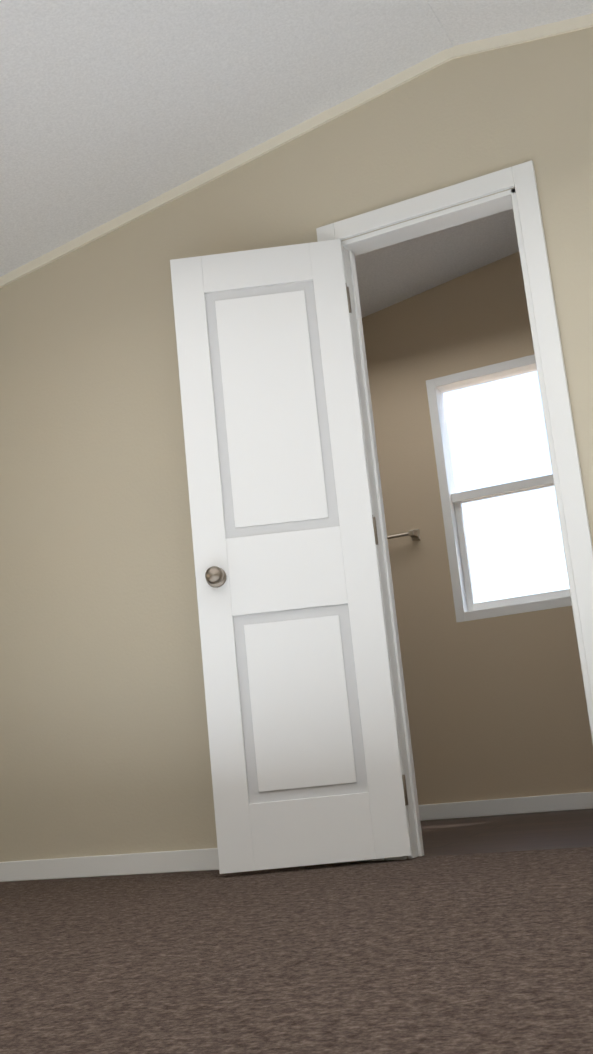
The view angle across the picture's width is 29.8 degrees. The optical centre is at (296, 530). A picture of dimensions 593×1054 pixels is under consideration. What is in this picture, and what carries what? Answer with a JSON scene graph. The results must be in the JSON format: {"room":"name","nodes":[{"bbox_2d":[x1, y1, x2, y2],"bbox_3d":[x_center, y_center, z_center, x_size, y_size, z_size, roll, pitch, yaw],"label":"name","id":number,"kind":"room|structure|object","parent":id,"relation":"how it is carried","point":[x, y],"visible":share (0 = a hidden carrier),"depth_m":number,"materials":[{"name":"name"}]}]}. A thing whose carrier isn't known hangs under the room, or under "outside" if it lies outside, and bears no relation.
{"room":"empty bedroom","nodes":[
{"label":"empty bedroom","id":0,"kind":"room"},
{"bbox_2d":[0,847,592,1053],"bbox_3d":[0.257,0.795,2.087,4.780,0.120,5.740,-11,-13,24],"label":"floor carpet","id":1,"kind":"object","parent":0,"point":[484,953],"visible":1,"depth_m":1.84,"materials":[{"name":"brown carpet"}]},
{"bbox_2d":[0,27,592,861],"bbox_3d":[0.649,-0.331,3.419,4.540,2.530,0.100,-11,-13,24],"label":"wall","id":2,"kind":"structure","parent":0,"point":[104,743],"depth_m":3.88,"materials":[{"name":"beige paint"}]},
{"bbox_2d":[0,848,384,881],"bbox_3d":[-0.499,1.104,3.694,1.700,0.068,0.012,-11,-13,24],"label":"baseboard","id":3,"kind":"structure","parent":2,"relation":"attached to","point":[137,863],"depth_m":3.74,"materials":[{"name":"white wood"}]},
{"bbox_2d":[170,239,410,873],"bbox_3d":[-0.036,0.031,3.501,0.582,1.968,0.159,-6,-12,3],"label":"bathroom door","id":4,"kind":"structure","parent":2,"relation":"in","point":[304,749],"depth_m":3.47,"materials":[{"name":"white wood"}]},
{"bbox_2d":[0,14,592,287],"bbox_3d":[0.519,-1.399,3.586,4.540,0.361,0.012,-11,-13,24],"label":"crown molding","id":5,"kind":"structure","parent":2,"relation":"attached to","point":[586,21],"depth_m":3.83,"materials":[{"name":"beige wood"}]},
{"bbox_2d":[417,0,459,63],"bbox_3d":[-0.343,-1.823,1.888,0.024,0.041,3.840,-11,-13,24],"label":"crown molding","id":6,"kind":"structure","parent":2,"relation":"attached to","point":[449,52],"depth_m":3.56,"materials":[{"name":"beige"}]},
{"bbox_2d":[316,160,592,860],"bbox_3d":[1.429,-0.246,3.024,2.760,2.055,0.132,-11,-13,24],"label":"door frame","id":7,"kind":"structure","parent":2,"relation":"attached to","point":[521,199],"depth_m":3.42,"materials":[{"name":"white wood"}]},
{"bbox_2d":[0,0,592,317],"bbox_3d":[0.013,-1.634,2.584,4.780,0.477,5.740,-11,-13,24],"label":"ceiling","id":8,"kind":"structure","parent":0,"point":[110,110],"depth_m":3.55,"materials":[{"name":"white paint"}]},
{"bbox_2d":[362,252,592,804],"bbox_3d":[0.992,-0.038,5.015,3.740,2.530,0.120,-11,-13,24],"label":"wall","id":9,"kind":"structure","parent":0,"point":[497,708],"depth_m":5.04,"materials":[{"name":"beige paint"}]},
{"bbox_2d":[387,529,419,540],"bbox_3d":[0.323,0.056,5.223,0.520,0.050,0.066,-11,-13,24],"label":"towel rail","id":10,"kind":"object","parent":9,"relation":"attached to","point":[414,534],"visible":0.38,"depth_m":5.13,"materials":[{"name":"silver metal"}]},
{"bbox_2d":[426,354,571,621],"bbox_3d":[0.963,-0.192,5.053,0.610,1.150,0.120,-11,-13,24],"label":"bathroom window","id":11,"kind":"structure","parent":9,"relation":"in","point":[467,607],"depth_m":5.08,"materials":[{"name":"white"}]},
{"bbox_2d":[419,792,592,820],"bbox_3d":[1.039,1.162,4.732,3.640,0.068,0.012,-11,-13,24],"label":"baseboard","id":12,"kind":"structure","parent":9,"relation":"attached to","point":[583,800],"depth_m":4.79,"materials":[{"name":"white wood"}]},
{"bbox_2d":[418,809,592,856],"bbox_3d":[0.708,1.161,4.097,3.810,0.120,1.670,-11,-13,24],"label":"floor","id":13,"kind":"structure","parent":0,"point":[531,831],"depth_m":3.87,"materials":[{"name":"brown carpet"}]}
]}

